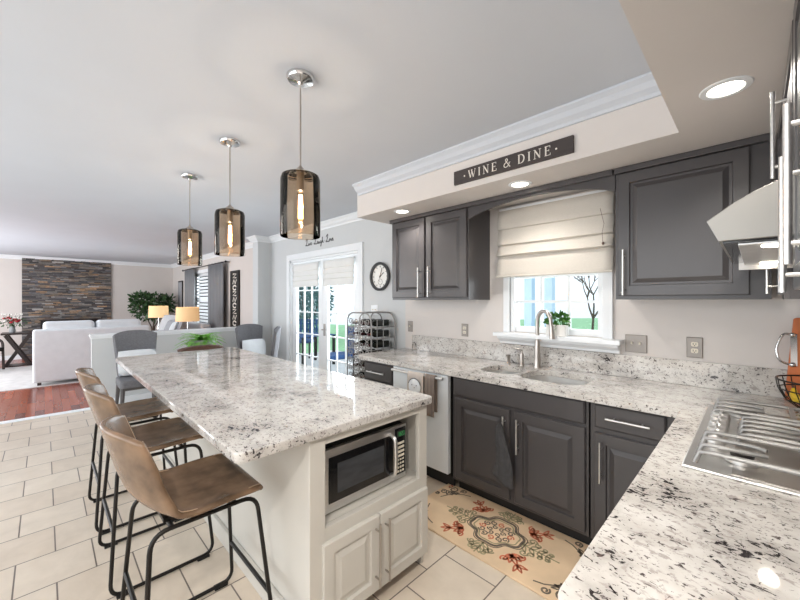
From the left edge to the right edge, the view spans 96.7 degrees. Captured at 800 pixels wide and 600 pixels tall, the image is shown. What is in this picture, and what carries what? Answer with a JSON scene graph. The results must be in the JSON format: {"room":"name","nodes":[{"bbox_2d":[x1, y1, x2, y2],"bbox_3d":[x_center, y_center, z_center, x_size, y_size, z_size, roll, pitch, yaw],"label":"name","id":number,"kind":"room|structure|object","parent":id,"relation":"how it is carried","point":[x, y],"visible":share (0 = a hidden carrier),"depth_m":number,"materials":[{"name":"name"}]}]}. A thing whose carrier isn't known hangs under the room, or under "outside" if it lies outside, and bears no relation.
{"room":"kitchen","nodes":[
{"label":"kitchen","id":0,"kind":"room"},
{"bbox_2d":[0,358,88,421],"bbox_3d":[-6.672,1.484,6.827,6.510,0.100,5.620,0,0,45],"label":"floor","id":1,"kind":"structure","parent":0,"point":[23,403],"depth_m":5.10,"materials":[{"name":"brown wood"}]},
{"bbox_2d":[0,331,32,366],"bbox_3d":[-8.457,1.073,7.877,0.500,0.737,0.500,0,0,-45],"label":"side table","id":2,"kind":"object","parent":1,"relation":"on","point":[18,349],"visible":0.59,"depth_m":7.76,"materials":[{"name":"brown wood"}]},
{"bbox_2d":[0,313,28,332],"bbox_3d":[-8.524,0.495,7.784,0.469,0.418,0.505,0,0,4],"label":"flower vase","id":3,"kind":"object","parent":2,"relation":"on","point":[11,320],"visible":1,"depth_m":7.79,"materials":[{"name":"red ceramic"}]},
{"bbox_2d":[0,365,78,391],"bbox_3d":[-6.827,1.427,7.004,2.840,0.011,2.850,0,0,45],"label":"area rug","id":4,"kind":"object","parent":1,"relation":"on","point":[11,378],"visible":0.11,"depth_m":6.32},
{"bbox_2d":[0,339,4,368],"bbox_3d":[-8.359,0.974,7.007,0.602,0.903,0.584,0,0,-22],"label":"accent chair","id":5,"kind":"object","parent":4,"relation":"on","point":[1,341],"visible":1,"depth_m":7.34,"materials":[{"name":"brown wood"}]},
{"bbox_2d":[32,319,148,385],"bbox_3d":[-5.788,0.892,6.721,1.600,1.060,0.890,0,0,-45],"label":"loveseat","id":6,"kind":"object","parent":4,"relation":"on","point":[60,348],"visible":0.59,"depth_m":6.13,"materials":[{"name":"white fabric"}]},
{"bbox_2d":[43,320,94,328],"bbox_3d":[-5.872,0.642,6.318,0.670,0.560,0.260,0,0,-45],"label":"cushion","id":7,"kind":"object","parent":6,"relation":"on","point":[78,323],"depth_m":6.22,"materials":[{"name":"white fabric"}]},
{"bbox_2d":[95,319,140,326],"bbox_3d":[-5.385,0.642,6.806,0.670,0.560,0.260,0,0,-45],"label":"cushion","id":8,"kind":"object","parent":6,"relation":"on","point":[112,322],"depth_m":6.71,"materials":[{"name":"white fabric"}]},
{"bbox_2d":[39,318,97,328],"bbox_3d":[-8.535,0.957,9.185,1.100,0.955,0.220,0,0,-45],"label":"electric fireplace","id":9,"kind":"object","parent":1,"relation":"on","point":[92,319],"visible":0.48,"depth_m":9.04,"materials":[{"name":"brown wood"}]},
{"bbox_2d":[127,290,176,330],"bbox_3d":[-6.901,0.566,9.924,1.116,1.735,1.091,0,0,-4],"label":"ficus tree","id":10,"kind":"object","parent":1,"relation":"on","point":[134,299],"visible":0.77,"depth_m":9.75,"materials":[{"name":"green plant"}]},
{"bbox_2d":[188,322,210,328],"bbox_3d":[-5.027,0.974,8.054,1.640,0.920,0.900,0,0,45],"label":"sofa","id":11,"kind":"object","parent":1,"relation":"on","point":[191,325],"visible":0.06,"depth_m":7.94,"materials":[{"name":"grey fabric"}]},
{"bbox_2d":[158,315,175,330],"bbox_3d":[-5.508,0.590,8.408,0.520,0.497,0.229,0,0,28],"label":"throw pillow","id":12,"kind":"object","parent":11,"relation":"on","point":[166,318],"visible":0.46,"depth_m":8.37,"materials":[{"name":"white fabric"}]},
{"bbox_3d":[-4.257,1.124,7.128,0.480,0.620,0.480,0,0,45],"label":"end table","id":13,"kind":"object","parent":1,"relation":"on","visible":0},
{"bbox_2d":[175,307,199,328],"bbox_3d":[-4.257,0.469,7.128,0.420,0.690,0.420,0,0,45],"label":"table lamp","id":14,"kind":"object","parent":13,"relation":"on","point":[183,314],"visible":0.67,"depth_m":6.96,"materials":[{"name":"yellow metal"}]},
{"bbox_3d":[-5.918,1.124,8.719,0.480,0.620,0.480,0,0,45],"label":"end table","id":15,"kind":"object","parent":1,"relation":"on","visible":0},
{"bbox_2d":[148,306,168,330],"bbox_3d":[-5.918,0.469,8.719,0.420,0.690,0.420,0,0,45],"label":"table lamp","id":16,"kind":"object","parent":15,"relation":"on","point":[158,312],"visible":0.75,"depth_m":8.56,"materials":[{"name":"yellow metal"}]},
{"bbox_2d":[22,258,110,358],"bbox_3d":[-8.636,0.194,9.286,0.055,2.480,1.700,0,0,45],"label":"stone wall","id":17,"kind":"structure","parent":0,"point":[51,289],"depth_m":9.18,"materials":[{"name":"stone"}]},
{"bbox_2d":[0,258,172,355],"bbox_3d":[-8.902,0.169,9.129,0.100,2.530,5.520,0,0,45],"label":"wall","id":18,"kind":"structure","parent":0,"point":[125,279],"depth_m":10.01,"materials":[{"name":"paint"}]},
{"bbox_2d":[91,331,237,397],"bbox_3d":[-3.341,0.959,5.470,0.120,0.950,2.130,0,0,45],"label":"wall","id":19,"kind":"structure","parent":0,"point":[103,363],"depth_m":4.84,"materials":[{"name":"paint"}]},
{"bbox_2d":[113,392,151,403],"bbox_3d":[-3.293,1.379,5.422,0.015,0.110,2.130,0,0,45],"label":"baseboard","id":20,"kind":"structure","parent":19,"relation":"attached to","point":[130,398],"depth_m":5.01,"materials":[{"name":"white paint"}]},
{"bbox_2d":[89,327,235,338],"bbox_3d":[-3.348,0.479,5.462,0.160,0.060,2.150,0,0,45],"label":"trim","id":21,"kind":"structure","parent":19,"relation":"on","point":[220,329],"depth_m":5.39,"materials":[{"name":"white paint"}]},
{"bbox_2d":[188,339,215,346],"bbox_3d":[-2.489,0.587,4.469,0.312,0.195,0.312,0,0,45],"label":"pot","id":22,"kind":"object","parent":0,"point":[193,342],"depth_m":4.35,"materials":[{"name":"grey ceramic"}]},
{"bbox_2d":[253,242,270,355],"bbox_3d":[-2.411,0.169,6.208,0.210,2.530,0.230,0,0,45],"label":"wall","id":23,"kind":"structure","parent":0,"point":[261,250],"depth_m":6.13,"materials":[{"name":"paint"}]},
{"bbox_2d":[0,410,546,599],"bbox_3d":[-1.923,1.484,2.079,6.680,0.100,5.620,0,0,45],"label":"floor","id":24,"kind":"structure","parent":0,"point":[50,549],"depth_m":2.06,"materials":[{"name":"tile"}]},
{"bbox_2d":[0,407,90,424],"bbox_3d":[-4.370,1.481,4.441,0.120,0.106,5.500,0,0,45],"label":"trim","id":25,"kind":"structure","parent":24,"relation":"on","point":[83,409],"depth_m":4.39,"materials":[{"name":"white paint"}]},
{"bbox_2d":[75,368,177,534],"bbox_3d":[-1.887,0.939,2.469,0.518,0.989,0.545,0,0,45],"label":"bar stool","id":26,"kind":"object","parent":24,"relation":"on","point":[154,407],"visible":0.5,"depth_m":2.43,"materials":[{"name":"brown leather"}]},
{"bbox_2d":[112,330,156,403],"bbox_3d":[-3.268,0.909,4.441,0.469,1.055,0.522,0,0,-45],"label":"dining chair","id":27,"kind":"object","parent":24,"relation":"on","point":[130,339],"visible":0.46,"depth_m":4.47,"materials":[{"name":"grey fabric"}]},
{"bbox_2d":[118,349,155,375],"bbox_3d":[-3.302,0.774,4.476,0.400,0.307,0.125,0,0,-45],"label":"throw pillow","id":28,"kind":"object","parent":27,"relation":"on","point":[122,372],"visible":0.34,"depth_m":4.41,"materials":[{"name":"white fabric"}]},
{"bbox_2d":[83,384,213,599],"bbox_3d":[-1.421,0.939,2.002,0.518,0.989,0.545,0,0,45],"label":"bar stool","id":29,"kind":"object","parent":24,"relation":"on","point":[157,435],"visible":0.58,"depth_m":1.95,"materials":[{"name":"brown leather"}]},
{"bbox_2d":[99,415,272,599],"bbox_3d":[-0.876,0.939,1.457,0.518,0.989,0.545,0,0,45],"label":"bar stool","id":30,"kind":"object","parent":24,"relation":"on","point":[192,490],"visible":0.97,"depth_m":1.39,"materials":[{"name":"brown leather"}]},
{"bbox_2d":[177,344,223,351],"bbox_3d":[-2.312,0.961,4.037,0.468,0.950,0.522,0,0,-45],"label":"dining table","id":31,"kind":"object","parent":24,"relation":"on","point":[210,346],"visible":0.13,"depth_m":3.84,"materials":[{"name":"brown wood"}]},
{"bbox_2d":[235,324,262,348],"bbox_3d":[-2.301,0.909,5.662,0.522,1.055,0.469,0,0,38],"label":"dining chair","id":32,"kind":"object","parent":24,"relation":"on","point":[244,331],"visible":0.34,"depth_m":5.77,"materials":[{"name":"grey fabric"}]},
{"bbox_2d":[242,339,265,354],"bbox_3d":[-2.333,0.774,5.699,0.125,0.307,0.400,0,0,38],"label":"throw pillow","id":33,"kind":"object","parent":32,"relation":"on","point":[254,345],"visible":0.67,"depth_m":5.67,"materials":[{"name":"white fabric"}]},
{"bbox_2d":[271,326,280,357],"bbox_3d":[-1.993,0.909,5.144,0.522,1.055,0.469,0,0,-19],"label":"dining chair","id":34,"kind":"object","parent":24,"relation":"on","point":[277,330],"visible":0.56,"depth_m":5.02,"materials":[{"name":"grey fabric"}]},
{"bbox_2d":[156,405,427,599],"bbox_3d":[-1.052,0.997,2.623,0.746,0.874,2.784,0,0,-45],"label":"kitchen island","id":35,"kind":"object","parent":24,"relation":"on","point":[351,551],"visible":0.48,"depth_m":1.65,"materials":[{"name":"paint"}]},
{"bbox_2d":[116,347,431,463],"bbox_3d":[-1.206,0.539,2.588,2.895,0.038,1.045,0,0,45],"label":"island countertop","id":36,"kind":"structure","parent":35,"relation":"on","point":[248,405],"depth_m":1.89,"materials":[{"name":"stone"}]},
{"bbox_2d":[325,421,405,514],"bbox_3d":[-0.273,0.802,1.853,0.510,0.288,0.454,0,0,-45],"label":"microwave oven","id":37,"kind":"object","parent":35,"relation":"on","point":[358,465],"visible":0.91,"depth_m":1.70,"materials":[{"name":"metal"}]},
{"bbox_2d":[347,311,394,378],"bbox_3d":[-0.330,0.780,3.998,0.436,1.308,0.358,0,0,45],"label":"wine rack","id":38,"kind":"object","parent":24,"relation":"on","point":[358,329],"visible":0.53,"depth_m":3.90,"materials":[{"name":"grey metal"}]},
{"bbox_2d":[367,340,388,347],"bbox_3d":[-0.241,0.485,3.917,0.074,0.074,0.302,0,0,45],"label":"wine bottle","id":39,"kind":"object","parent":38,"relation":"in","point":[377,344],"visible":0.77,"depth_m":3.90,"materials":[{"name":"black glass"}]},
{"bbox_2d":[367,330,388,336],"bbox_3d":[-0.241,0.367,3.917,0.074,0.074,0.302,0,0,45],"label":"wine bottle","id":40,"kind":"object","parent":38,"relation":"in","point":[379,333],"visible":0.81,"depth_m":3.89,"materials":[{"name":"black glass"}]},
{"bbox_2d":[367,319,388,326],"bbox_3d":[-0.241,0.249,3.917,0.074,0.074,0.302,0,0,45],"label":"wine bottle","id":41,"kind":"object","parent":38,"relation":"in","point":[375,323],"visible":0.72,"depth_m":3.90,"materials":[{"name":"black glass"}]},
{"bbox_2d":[364,360,393,385],"bbox_3d":[0.006,0.997,3.460,0.405,0.874,0.678,0,0,45],"label":"base cabinet","id":42,"kind":"object","parent":24,"relation":"on","point":[382,373],"visible":0.2,"depth_m":3.24,"materials":[{"name":"grey paint"}]},
{"bbox_2d":[391,366,455,485],"bbox_3d":[0.349,1.000,3.075,0.593,0.868,0.659,0,0,45],"label":"dishwasher","id":43,"kind":"object","parent":24,"relation":"on","point":[440,427],"visible":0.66,"depth_m":2.72,"materials":[{"name":"metal"}]},
{"bbox_2d":[407,371,424,393],"bbox_3d":[0.129,0.747,2.837,0.170,0.354,0.050,0,0,45],"label":"kitchen towel","id":44,"kind":"object","parent":43,"relation":"hanging from","point":[415,380],"visible":0.55,"depth_m":2.81,"materials":[{"name":"white fabric"}]},
{"bbox_2d":[424,374,436,417],"bbox_3d":[0.236,0.726,2.732,0.096,0.316,0.047,0,0,45],"label":"kitchen towel","id":45,"kind":"object","parent":43,"relation":"hanging from","point":[430,388],"visible":0.81,"depth_m":2.72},
{"bbox_2d":[428,484,588,599],"bbox_3d":[0.594,1.427,2.192,1.120,0.012,0.540,0,0,45],"label":"kitchen mat","id":46,"kind":"object","parent":24,"relation":"on","point":[539,557],"visible":0.88,"depth_m":2.12,"materials":[{"name":"fabric"}]},
{"bbox_2d":[441,485,554,573],"bbox_3d":[0.594,1.422,2.192,1.065,0.001,0.497,0,0,45],"label":"print","id":47,"kind":"object","parent":46,"relation":"on","point":[512,542],"depth_m":2.17},
{"bbox_2d":[453,377,592,544],"bbox_3d":[0.931,0.997,2.536,0.940,0.874,0.678,0,0,45],"label":"base cabinet","id":48,"kind":"object","parent":24,"relation":"on","point":[548,437],"visible":0.65,"depth_m":2.23,"materials":[{"name":"grey paint"}]},
{"bbox_2d":[492,423,512,489],"bbox_3d":[0.660,1.004,2.304,0.152,0.401,0.046,0,0,45],"label":"hand towel","id":49,"kind":"object","parent":48,"relation":"hanging from","point":[502,470],"visible":1,"depth_m":2.28,"materials":[{"name":"fabric"}]},
{"bbox_2d":[359,335,799,599],"bbox_3d":[0.385,0.463,2.019,3.129,0.190,2.199,0,0,45],"label":"countertop","id":50,"kind":"structure","parent":48,"relation":"on","point":[677,532],"depth_m":0.93,"materials":[{"name":"stone"}]},
{"bbox_2d":[513,348,524,365],"bbox_3d":[0.957,0.450,2.852,0.083,0.140,0.047,0,0,45],"label":"lever","id":51,"kind":"object","parent":50,"relation":"on","point":[520,350],"visible":1,"depth_m":2.83,"materials":[{"name":"silver metal"}]},
{"bbox_2d":[487,370,588,384],"bbox_3d":[0.948,0.660,2.528,0.769,0.200,0.399,0,0,45],"label":"sink","id":52,"kind":"object","parent":50,"relation":"in","point":[552,379],"visible":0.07,"depth_m":2.61,"materials":[{"name":"metal"}]},
{"bbox_2d":[533,309,554,367],"bbox_3d":[1.087,0.293,2.695,0.062,0.453,0.189,0,0,-22],"label":"kitchen faucet","id":53,"kind":"object","parent":50,"relation":"on","point":[537,356],"visible":1,"depth_m":2.73,"materials":[{"name":"silver metal"}]},
{"bbox_2d":[681,398,799,496],"bbox_3d":[1.384,0.490,1.253,0.515,0.060,0.910,0,0,45],"label":"gas cooktop","id":54,"kind":"object","parent":50,"relation":"in","point":[756,447],"visible":1,"depth_m":1.18,"materials":[{"name":"metal"}]},
{"bbox_2d":[775,318,799,399],"bbox_3d":[2.108,0.304,1.778,0.324,0.429,0.071,0,0,44],"label":"cutting board","id":55,"kind":"object","parent":50,"relation":"on","point":[793,364],"visible":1,"depth_m":1.84,"materials":[{"name":"orange wood"}]},
{"bbox_2d":[775,375,799,407],"bbox_3d":[1.973,0.447,1.641,0.338,0.140,0.338,0,0,45],"label":"fruit basket","id":56,"kind":"object","parent":50,"relation":"on","point":[777,376],"visible":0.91,"depth_m":1.70,"materials":[{"name":"black metal"}]},
{"bbox_2d":[789,385,799,402],"bbox_3d":[1.921,0.459,1.710,0.047,0.076,0.166,0,0,20],"label":"banana","id":57,"kind":"object","parent":56,"relation":"in","point":[793,396],"visible":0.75,"depth_m":1.73,"materials":[{"name":"yellow food"}]},
{"bbox_2d":[591,402,674,538],"bbox_3d":[1.406,0.997,2.060,0.385,0.874,0.678,0,0,45],"label":"base cabinet","id":58,"kind":"object","parent":24,"relation":"on","point":[623,440],"visible":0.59,"depth_m":1.90,"materials":[{"name":"grey paint"}]},
{"bbox_3d":[-2.524,1.059,4.476,0.720,0.750,0.920,0,0,45],"label":"dining table","id":59,"kind":"object","parent":24,"relation":"on","visible":0},
{"bbox_2d":[175,333,222,348],"bbox_3d":[-2.495,0.543,4.462,0.526,0.281,0.599,0,0,-5],"label":"potted fern","id":60,"kind":"object","parent":59,"relation":"on","point":[199,339],"visible":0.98,"depth_m":4.37,"materials":[{"name":"green plant"}]},
{"bbox_2d":[0,0,650,264],"bbox_3d":[-4.267,-1.146,4.423,13.310,0.100,5.620,0,0,45],"label":"ceiling","id":61,"kind":"structure","parent":0,"point":[105,105],"depth_m":1.91,"materials":[{"name":"paint"}]},
{"bbox_2d":[177,173,201,265],"bbox_3d":[-1.839,-0.703,3.111,0.190,0.783,0.190,0,0,45],"label":"pendant lamp","id":62,"kind":"object","parent":61,"relation":"hanging from","point":[189,176],"visible":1,"depth_m":3.10,"materials":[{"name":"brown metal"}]},
{"bbox_2d":[214,137,244,256],"bbox_3d":[-1.167,-0.703,2.439,0.190,0.783,0.190,0,0,45],"label":"pendant lamp","id":63,"kind":"object","parent":61,"relation":"hanging from","point":[230,142],"visible":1,"depth_m":2.43,"materials":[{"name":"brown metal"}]},
{"bbox_2d":[227,209,232,222],"bbox_3d":[-1.167,-0.577,2.439,0.038,0.092,0.038,0,0,45],"label":"socket","id":64,"kind":"object","parent":63,"relation":"attached to","point":[229,212],"depth_m":2.42,"materials":[{"name":"silver metal"}]},
{"bbox_2d":[280,68,319,239],"bbox_3d":[-0.486,-0.703,1.738,0.190,0.783,0.190,0,0,45],"label":"pendant lamp","id":65,"kind":"object","parent":61,"relation":"hanging from","point":[298,77],"visible":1,"depth_m":1.72,"materials":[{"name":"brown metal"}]},
{"bbox_2d":[296,172,303,191],"bbox_3d":[-0.486,-0.577,1.738,0.038,0.092,0.038,0,0,45],"label":"socket","id":66,"kind":"object","parent":65,"relation":"attached to","point":[300,175],"depth_m":1.72,"materials":[{"name":"silver metal"}]},
{"bbox_2d":[173,178,799,378],"bbox_3d":[-2.323,0.169,6.368,13.110,2.530,0.120,0,0,45],"label":"wall","id":67,"kind":"structure","parent":0,"point":[745,332],"depth_m":3.14,"materials":[{"name":"paint"}]},
{"bbox_2d":[178,281,182,306],"bbox_3d":[-6.340,-0.116,10.277,0.440,0.900,0.031,0,0,45],"label":"picture frame","id":68,"kind":"object","parent":67,"relation":"attached to","point":[180,283],"visible":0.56,"depth_m":10.23,"materials":[{"name":"black metal"}]},
{"bbox_2d":[0,211,363,267],"bbox_3d":[-4.511,-1.049,4.653,12.440,0.092,5.400,0,0,45],"label":"trim","id":69,"kind":"structure","parent":67,"relation":"attached to","point":[351,217],"depth_m":6.76,"materials":[{"name":"white paint"}]},
{"bbox_2d":[194,269,207,323],"bbox_3d":[-4.861,-0.001,8.857,1.560,1.530,0.130,0,0,45],"label":"window","id":70,"kind":"structure","parent":67,"relation":"in","point":[202,279],"depth_m":9.00,"materials":[{"name":"white paint"}]},
{"bbox_2d":[182,260,229,270],"bbox_3d":[-4.799,-0.821,8.672,3.318,0.050,0.123,0,0,45],"label":"curtain rod","id":71,"kind":"object","parent":67,"relation":"attached to","point":[225,261],"visible":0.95,"depth_m":8.25,"materials":[{"name":"black metal"}]},
{"bbox_2d":[185,268,193,321],"bbox_3d":[-5.551,0.281,9.369,0.903,2.247,0.074,0,0,45],"label":"curtain","id":72,"kind":"object","parent":71,"relation":"hanging from","point":[189,274],"visible":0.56,"depth_m":9.30,"materials":[{"name":"grey fabric"}]},
{"bbox_2d":[208,261,223,327],"bbox_3d":[-4.122,0.281,7.941,1.023,2.247,0.074,0,0,45],"label":"curtain","id":73,"kind":"object","parent":71,"relation":"hanging from","point":[215,272],"visible":0.7,"depth_m":7.87,"materials":[{"name":"grey fabric"}]},
{"bbox_2d":[230,270,239,326],"bbox_3d":[-3.407,-0.011,7.341,0.460,1.210,0.034,0,0,45],"label":"wall sign","id":74,"kind":"object","parent":67,"relation":"attached to","point":[234,275],"visible":0.8,"depth_m":7.30,"materials":[{"name":"wood"}]},
{"bbox_2d":[292,261,319,286],"bbox_3d":[-1.441,-0.386,5.390,0.740,0.362,0.047,0,0,45],"label":"roman shade","id":75,"kind":"object","parent":67,"relation":"attached to","point":[306,274],"visible":1,"depth_m":5.37,"materials":[{"name":"white fabric"}]},
{"bbox_2d":[305,234,333,245],"bbox_3d":[-1.169,-0.852,5.127,0.746,0.158,0.002,0,0,45],"label":"wall decal","id":76,"kind":"object","parent":67,"relation":"attached to","point":[332,239],"visible":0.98,"depth_m":5.10,"materials":[{"name":"plastic"}]},
{"bbox_2d":[286,242,363,378],"bbox_3d":[-1.109,0.354,5.134,1.950,2.160,0.148,0,0,45],"label":"door","id":77,"kind":"structure","parent":67,"relation":"in","point":[356,249],"depth_m":5.12,"materials":[{"name":"white paint"}]},
{"bbox_2d":[323,256,354,285],"bbox_3d":[-0.840,-0.386,4.789,0.700,0.362,0.047,0,0,45],"label":"roman shade","id":78,"kind":"object","parent":67,"relation":"attached to","point":[340,271],"visible":1,"depth_m":4.77,"materials":[{"name":"white fabric"}]},
{"bbox_2d":[370,262,389,290],"bbox_3d":[-0.238,-0.281,4.168,0.336,0.336,0.042,0,0,45],"label":"wall clock","id":79,"kind":"object","parent":67,"relation":"attached to","point":[380,272],"visible":1,"depth_m":4.17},
{"bbox_2d":[389,203,489,299],"bbox_3d":[0.342,-0.403,3.344,0.929,0.793,0.388,0,0,45],"label":"upper cabinet","id":80,"kind":"object","parent":67,"relation":"attached to","point":[440,254],"visible":0.9,"depth_m":3.12,"materials":[{"name":"grey paint"}]},
{"bbox_2d":[468,169,615,218],"bbox_3d":[0.937,-0.735,2.545,1.061,0.128,0.052,0,0,45],"label":"window valance","id":81,"kind":"object","parent":80,"relation":"attached to","point":[604,180],"visible":0.99,"depth_m":2.42,"materials":[{"name":"grey paint"}]},
{"bbox_2d":[461,324,467,336],"bbox_3d":[0.608,0.279,3.344,0.075,0.118,0.009,0,0,45],"label":"wall outlet","id":82,"kind":"object","parent":67,"relation":"attached to","point":[464,327],"visible":1,"depth_m":3.34,"materials":[{"name":"beige plastic"}]},
{"bbox_2d":[493,243,623,353],"bbox_3d":[1.197,-0.186,2.760,0.940,1.100,0.225,0,0,45],"label":"window","id":83,"kind":"structure","parent":67,"relation":"in","point":[606,343],"depth_m":2.73,"materials":[{"name":"white paint"}]},
{"bbox_2d":[496,190,614,277],"bbox_3d":[1.149,-0.484,2.731,0.872,0.584,0.103,0,0,45],"label":"roman shade","id":84,"kind":"object","parent":83,"relation":"attached to","point":[573,234],"visible":1,"depth_m":2.67,"materials":[{"name":"beige fabric"}]},
{"bbox_2d":[543,310,570,336],"bbox_3d":[1.189,0.169,2.697,0.202,0.200,0.137,0,0,45],"label":"potted plant","id":85,"kind":"object","parent":83,"relation":"on","point":[560,330],"visible":0.88,"depth_m":2.66,"materials":[{"name":"green plant"}]},
{"bbox_2d":[412,335,786,397],"bbox_3d":[1.197,0.444,2.747,3.008,0.152,0.021,0,0,45],"label":"backsplash","id":86,"kind":"structure","parent":67,"relation":"attached to","point":[727,377],"depth_m":2.38,"materials":[{"name":"stone"}]},
{"bbox_2d":[625,334,646,352],"bbox_3d":[1.573,0.289,2.372,0.125,0.118,0.018,0,0,45],"label":"light switch","id":87,"kind":"object","parent":67,"relation":"attached to","point":[633,343],"visible":1,"depth_m":2.37,"materials":[{"name":"beige plastic"}]},
{"bbox_2d":[614,133,771,299],"bbox_3d":[1.648,-0.403,2.037,0.660,0.793,0.388,0,0,45],"label":"upper cabinet","id":88,"kind":"object","parent":67,"relation":"attached to","point":[667,248],"visible":0.77,"depth_m":1.93,"materials":[{"name":"grey paint"}]},
{"bbox_2d":[686,337,702,357],"bbox_3d":[1.791,0.286,2.161,0.078,0.125,0.009,0,0,45],"label":"wall outlet","id":89,"kind":"object","parent":67,"relation":"attached to","point":[694,345],"visible":1,"depth_m":2.16,"materials":[{"name":"beige plastic"}]},
{"bbox_2d":[357,0,794,224],"bbox_3d":[-0.745,-0.948,0.886,3.127,0.296,5.400,0,0,45],"label":"soffit","id":90,"kind":"structure","parent":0,"point":[687,46],"depth_m":1.53,"materials":[{"name":"paint"}]},
{"bbox_2d":[394,209,410,213],"bbox_3d":[0.021,-0.797,3.189,0.156,0.006,0.156,0,0,45],"label":"recessed light","id":91,"kind":"object","parent":90,"relation":"in","point":[399,211],"visible":1,"depth_m":3.18,"materials":[{"name":"white paint"}]},
{"bbox_2d":[352,72,661,195],"bbox_3d":[0.437,-1.049,2.523,2.430,0.092,0.085,0,0,45],"label":"trim","id":92,"kind":"structure","parent":90,"relation":"attached to","point":[644,87],"depth_m":2.17,"materials":[{"name":"paint"}]},
{"bbox_2d":[454,135,573,185],"bbox_3d":[0.692,-0.890,2.311,0.830,0.098,0.018,0,0,45],"label":"wall sign","id":93,"kind":"object","parent":90,"relation":"attached to","point":[563,146],"visible":1,"depth_m":2.25,"materials":[{"name":"paint"}]},
{"bbox_2d":[508,180,531,187],"bbox_3d":[0.824,-0.797,2.443,0.156,0.006,0.156,0,0,45],"label":"recessed light","id":94,"kind":"object","parent":90,"relation":"in","point":[522,183],"visible":1,"depth_m":2.44,"materials":[{"name":"white paint"}]},
{"bbox_2d":[699,75,754,99],"bbox_3d":[1.227,-0.797,1.340,0.156,0.006,0.156,0,0,45],"label":"recessed light","id":95,"kind":"object","parent":90,"relation":"in","point":[724,88],"visible":1,"depth_m":1.33,"materials":[{"name":"white paint"}]},
{"bbox_3d":[0.438,0.169,-0.212,0.100,2.530,5.520,0,0,45],"label":"wall","id":96,"kind":"structure","parent":0,"visible":0},
{"bbox_2d":[770,20,792,178],"bbox_3d":[1.479,-0.583,1.166,0.910,0.433,0.378,0,0,-45],"label":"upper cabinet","id":97,"kind":"object","parent":96,"relation":"attached to","point":[787,96],"visible":0.33,"depth_m":1.11,"materials":[{"name":"metal"}]},
{"bbox_2d":[707,180,792,269],"bbox_3d":[1.428,-0.248,1.217,0.511,0.215,0.860,0,0,45],"label":"range hood","id":98,"kind":"object","parent":97,"relation":"attached to","point":[746,230],"visible":0.73,"depth_m":1.04,"materials":[{"name":"metal"}]},
{"bbox_2d":[765,133,799,298],"bbox_3d":[1.853,-0.403,1.541,0.130,0.793,0.378,0,0,-45],"label":"upper cabinet","id":99,"kind":"object","parent":96,"relation":"attached to","point":[791,293],"visible":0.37,"depth_m":1.61,"materials":[{"name":"grey paint"}]},
{"bbox_2d":[778,0,799,292],"bbox_3d":[0.867,-0.403,0.554,0.800,0.793,0.378,0,0,-45],"label":"upper cabinet","id":100,"kind":"object","parent":96,"relation":"attached to","point":[789,162],"visible":1,"depth_m":0.70,"materials":[{"name":"grey paint"}]},
{"label":"outside","id":101,"kind":"structure","parent":0,"visible":0},
{"bbox_2d":[300,306,597,324],"bbox_3d":[25.781,1.629,39.923,100.000,0.110,87.080,0,0,45],"label":"ground","id":102,"kind":"structure","parent":101,"point":[576,312],"depth_m":46.56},
{"bbox_2d":[299,318,597,352],"bbox_3d":[15.175,1.563,39.923,85.000,0.019,72.080,0,0,45],"label":"lawn","id":103,"kind":"structure","parent":102,"relation":"on","point":[576,323],"depth_m":20.45,"materials":[{"name":"green plant"}]},
{"bbox_2d":[299,276,334,337],"bbox_3d":[-3.462,-0.022,13.511,1.992,3.164,2.080,0,0,45],"label":"shrub","id":104,"kind":"object","parent":103,"relation":"on","point":[301,294],"visible":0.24,"depth_m":13.34,"materials":[{"name":"green plant"}]},
{"bbox_2d":[299,350,352,375],"bbox_3d":[1.457,1.524,4.992,13.000,0.060,3.280,0,0,45],"label":"patio","id":105,"kind":"structure","parent":103,"relation":"on","point":[341,367],"depth_m":8.30,"materials":[{"name":"concrete"}]},
{"bbox_2d":[299,319,317,357],"bbox_3d":[-2.544,1.004,9.485,0.540,0.980,0.530,0,0,9],"label":"patio chair","id":106,"kind":"object","parent":105,"relation":"on","point":[308,340],"visible":0.62,"depth_m":9.72,"materials":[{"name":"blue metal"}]},
{"bbox_2d":[299,338,313,342],"bbox_3d":[-2.546,1.074,9.475,0.500,0.080,0.500,0,0,9],"label":"seat cushion","id":107,"kind":"object","parent":106,"relation":"on","point":[308,340],"depth_m":9.25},
{"bbox_2d":[299,332,335,363],"bbox_3d":[-2.130,1.144,8.353,0.875,0.700,0.900,0,0,45],"label":"patio table","id":108,"kind":"object","parent":105,"relation":"on","point":[301,336],"visible":0.42,"depth_m":8.31,"materials":[{"name":"black metal"}]},
{"bbox_2d":[330,327,353,373],"bbox_3d":[-1.193,1.004,6.934,0.530,0.980,0.540,0,0,-27],"label":"patio chair","id":109,"kind":"object","parent":105,"relation":"on","point":[341,355],"visible":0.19,"depth_m":6.82,"materials":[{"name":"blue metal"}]},
{"bbox_2d":[330,351,353,359],"bbox_3d":[-1.202,1.074,6.930,0.500,0.080,0.500,0,0,-27],"label":"seat cushion","id":110,"kind":"object","parent":109,"relation":"on","point":[341,355],"depth_m":6.78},
{"bbox_2d":[524,278,534,326],"bbox_3d":[1.966,0.044,5.388,0.180,2.900,0.180,0,0,45],"label":"porch post","id":111,"kind":"object","parent":105,"relation":"on","point":[529,283],"visible":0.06,"depth_m":5.34,"materials":[{"name":"paint"}]},
{"bbox_2d":[544,277,554,326],"bbox_3d":[2.178,0.044,5.176,0.180,2.900,0.180,0,0,45],"label":"porch post","id":112,"kind":"object","parent":105,"relation":"on","point":[549,282],"visible":0.07,"depth_m":5.13,"materials":[{"name":"paint"}]},
{"bbox_2d":[573,275,597,329],"bbox_3d":[5.928,-0.011,10.731,2.026,3.138,3.101,0,0,-18],"label":"bare tree","id":113,"kind":"object","parent":103,"relation":"on","point":[594,314],"visible":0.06,"depth_m":10.98,"materials":[{"name":"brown plant"}]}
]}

